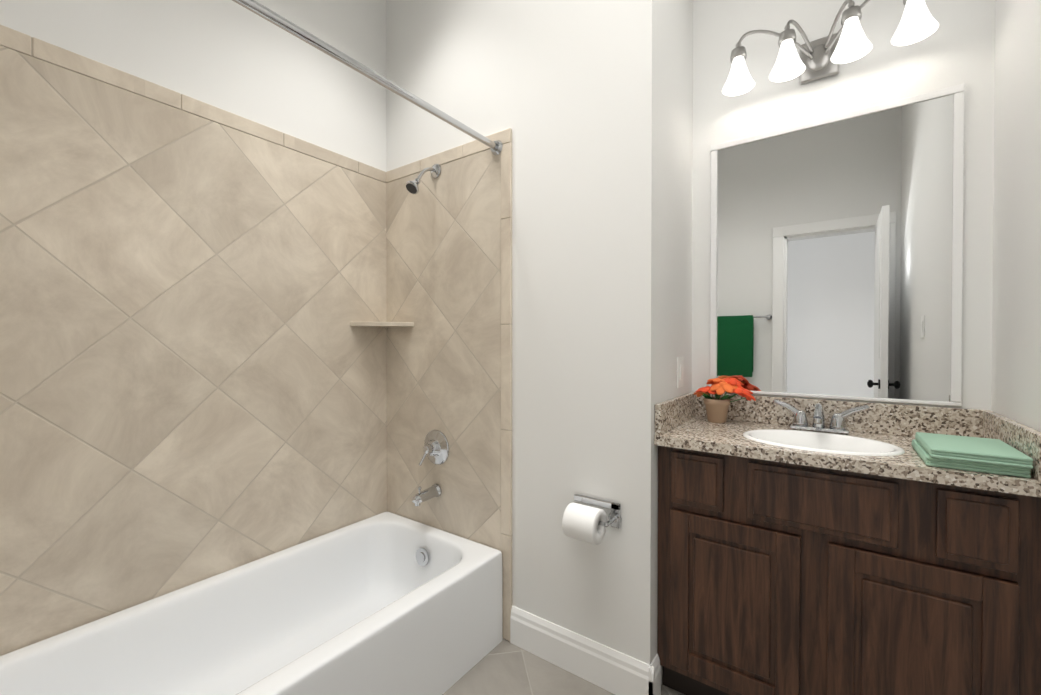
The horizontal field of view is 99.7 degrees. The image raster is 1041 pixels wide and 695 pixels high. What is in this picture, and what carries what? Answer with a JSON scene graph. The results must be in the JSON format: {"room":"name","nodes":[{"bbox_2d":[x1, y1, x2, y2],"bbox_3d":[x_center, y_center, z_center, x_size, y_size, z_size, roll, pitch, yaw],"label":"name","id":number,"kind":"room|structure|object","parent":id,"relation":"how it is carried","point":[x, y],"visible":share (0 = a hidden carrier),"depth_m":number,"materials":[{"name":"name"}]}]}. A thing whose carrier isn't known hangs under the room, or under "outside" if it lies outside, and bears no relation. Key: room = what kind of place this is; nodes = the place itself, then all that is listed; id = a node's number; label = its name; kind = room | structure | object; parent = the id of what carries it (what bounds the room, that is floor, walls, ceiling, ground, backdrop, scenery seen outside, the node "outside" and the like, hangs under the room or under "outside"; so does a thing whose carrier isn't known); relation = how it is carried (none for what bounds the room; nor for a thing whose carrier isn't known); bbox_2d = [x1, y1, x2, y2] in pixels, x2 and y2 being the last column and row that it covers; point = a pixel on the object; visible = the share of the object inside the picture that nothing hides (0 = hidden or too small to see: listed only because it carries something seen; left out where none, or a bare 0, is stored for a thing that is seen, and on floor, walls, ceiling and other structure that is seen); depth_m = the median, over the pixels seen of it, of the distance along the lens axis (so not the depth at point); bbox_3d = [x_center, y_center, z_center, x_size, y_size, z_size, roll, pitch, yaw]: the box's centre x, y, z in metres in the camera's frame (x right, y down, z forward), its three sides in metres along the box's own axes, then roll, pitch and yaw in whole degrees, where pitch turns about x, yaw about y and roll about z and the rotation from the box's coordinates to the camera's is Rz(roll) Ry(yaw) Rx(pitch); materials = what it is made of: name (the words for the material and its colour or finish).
{"room":"bathroom","nodes":[
{"label":"bathroom","id":0,"kind":"room"},
{"bbox_2d":[0,0,386,171],"bbox_3d":[-1.214,-0.360,1.507,0.120,3.050,2.967,0,1,35],"label":"wall","id":1,"kind":"structure","parent":0,"point":[231,56],"depth_m":1.67,"materials":[{"name":"white paint"}]},
{"bbox_2d":[0,45,386,655],"bbox_3d":[-1.105,0.032,1.551,0.012,1.665,1.540,0,1,35],"label":"wall tiles","id":2,"kind":"structure","parent":1,"relation":"attached to","point":[193,376],"depth_m":1.45,"materials":[{"name":"beige tile"}]},
{"bbox_2d":[0,25,511,641],"bbox_3d":[-0.794,0.157,1.330,0.775,2.020,1.540,0,1,35],"label":"trim","id":3,"kind":"structure","parent":1,"relation":"attached to","point":[12,39],"depth_m":1.73,"materials":[{"name":"beige tile"}]},
{"bbox_2d":[350,322,413,326],"bbox_3d":[-0.636,-0.107,2.022,0.202,0.020,0.202,0,1,35],"label":"corner shelf","id":4,"kind":"object","parent":1,"relation":"attached to","point":[384,324],"visible":1,"depth_m":2.00,"materials":[{"name":"tile"}]},
{"bbox_2d":[386,0,692,684],"bbox_3d":[0.058,-0.365,2.043,1.328,3.050,0.617,0,1,35],"label":"wall block","id":5,"kind":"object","parent":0,"point":[589,103],"visible":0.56,"depth_m":1.58,"materials":[{"name":"white paint"}]},
{"bbox_2d":[386,149,500,550],"bbox_3d":[-0.366,0.178,1.964,0.713,1.965,0.012,0,1,35],"label":"wall tile","id":6,"kind":"structure","parent":5,"relation":"attached to","point":[443,261],"depth_m":1.92,"materials":[{"name":"beige tile"}]},
{"bbox_2d":[405,164,440,193],"bbox_3d":[-0.422,-0.732,1.887,0.064,0.167,0.163,0,1,35],"label":"shower","id":7,"kind":"object","parent":6,"relation":"attached to","point":[412,187],"visible":1,"depth_m":1.87,"materials":[{"name":"silver metal"}]},
{"bbox_2d":[412,483,441,505],"bbox_3d":[-0.414,0.634,1.912,0.060,0.078,0.138,0,1,35],"label":"spout","id":8,"kind":"object","parent":6,"relation":"attached to","point":[431,492],"visible":1,"depth_m":1.90,"materials":[{"name":"silver metal"}]},
{"bbox_2d":[419,430,448,465],"bbox_3d":[-0.396,0.446,1.935,0.156,0.156,0.074,0,1,35],"label":"valve","id":9,"kind":"object","parent":6,"relation":"attached to","point":[436,448],"visible":1,"depth_m":1.93,"materials":[{"name":"silver metal"}]},
{"bbox_2d":[510,606,660,694],"bbox_3d":[0.214,1.094,1.596,0.568,0.140,0.079,0,1,35],"label":"baseboard","id":10,"kind":"structure","parent":5,"relation":"attached to","point":[613,671],"depth_m":1.54,"materials":[{"name":"white wood"}]},
{"bbox_2d":[562,494,621,544],"bbox_3d":[0.229,0.583,1.472,0.179,0.120,0.127,0,1,35],"label":"toilet paper holder","id":11,"kind":"object","parent":5,"relation":"attached to","point":[589,524],"visible":1,"depth_m":1.45,"materials":[{"name":"white paper"}]},
{"bbox_2d":[677,357,683,387],"bbox_3d":[0.610,0.093,1.671,0.008,0.116,0.070,0,1,35],"label":"switch plate","id":12,"kind":"object","parent":5,"relation":"attached to","point":[680,365],"visible":1,"depth_m":1.66,"materials":[{"name":"white plastic"}]},
{"bbox_2d":[442,639,684,694],"bbox_3d":[-0.274,1.202,0.851,2.430,0.060,2.967,0,1,35],"label":"floor","id":13,"kind":"structure","parent":0,"point":[504,667],"depth_m":1.54,"materials":[{"name":"tile"}]},
{"bbox_2d":[0,512,502,694],"bbox_3d":[-0.802,0.988,1.344,0.728,0.358,1.512,0,1,35],"label":"tub","id":14,"kind":"object","parent":13,"relation":"on","point":[386,603],"visible":1,"depth_m":1.48,"materials":[{"name":"white ceramic"}]},
{"bbox_2d":[654,392,1040,694],"bbox_3d":[0.921,0.676,1.377,0.858,0.980,0.470,0,1,35],"label":"bathroom vanity","id":15,"kind":"object","parent":13,"relation":"on","point":[871,553],"visible":0.98,"depth_m":1.20,"materials":[{"name":"brown wood"}]},
{"bbox_2d":[693,377,755,422],"bbox_3d":[0.768,0.198,1.657,0.219,0.170,0.121,0,1,35],"label":"flower pot","id":16,"kind":"object","parent":15,"relation":"on","point":[717,406],"visible":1,"depth_m":1.64,"materials":[{"name":"beige ceramic"}]},
{"bbox_2d":[773,399,869,434],"bbox_3d":[0.986,0.235,1.455,0.272,0.099,0.167,0,1,35],"label":"faucet","id":17,"kind":"object","parent":15,"relation":"on","point":[837,424],"visible":1,"depth_m":1.47,"materials":[{"name":"silver metal"}]},
{"bbox_2d":[912,432,1032,477],"bbox_3d":[1.124,0.265,1.113,0.175,0.047,0.252,0,1,35],"label":"towels","id":18,"kind":"object","parent":15,"relation":"on","point":[987,455],"visible":1,"depth_m":1.04,"materials":[{"name":"green fabric"}]},
{"bbox_2d":[692,0,994,409],"bbox_3d":[1.093,-0.361,1.609,0.862,3.050,0.120,0,1,35],"label":"wall","id":19,"kind":"structure","parent":0,"point":[956,47],"depth_m":1.49,"materials":[{"name":"white paint"}]},
{"bbox_2d":[722,0,938,95],"bbox_3d":[1.006,-1.042,1.484,0.588,0.198,0.172,0,1,35],"label":"sconce","id":20,"kind":"object","parent":19,"relation":"attached to","point":[821,58],"visible":1,"depth_m":1.49,"materials":[{"name":"white glass"}]},
{"bbox_2d":[710,84,964,405],"bbox_3d":[1.058,-0.313,1.554,0.725,0.984,0.011,0,1,35],"label":"mirror","id":21,"kind":"object","parent":19,"relation":"attached to","point":[836,256],"visible":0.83,"depth_m":1.51,"materials":[{"name":"clear glass"}]},
{"bbox_2d":[991,0,1040,431],"bbox_3d":[0.666,-0.347,0.165,0.120,3.050,2.967,0,1,35],"label":"wall","id":22,"kind":"structure","parent":0,"point":[1016,345],"depth_m":1.14,"materials":[{"name":"white paint"}]},
{"bbox_3d":[-1.299,-0.351,0.605,0.790,3.050,0.220,0,1,35],"label":"wall","id":23,"kind":"structure","parent":0,"visible":0},
{"bbox_3d":[-1.233,0.040,0.704,0.763,1.665,0.012,0,1,35],"label":"wall tile","id":24,"kind":"structure","parent":23,"relation":"attached to","visible":0},
{"bbox_2d":[232,0,502,154],"bbox_3d":[-0.534,-0.791,1.135,0.060,0.060,1.515,0,1,35],"label":"curtain rod","id":25,"kind":"object","parent":24,"relation":"attached to","point":[271,16],"visible":1,"depth_m":1.23,"materials":[{"name":"silver metal"}]}
]}

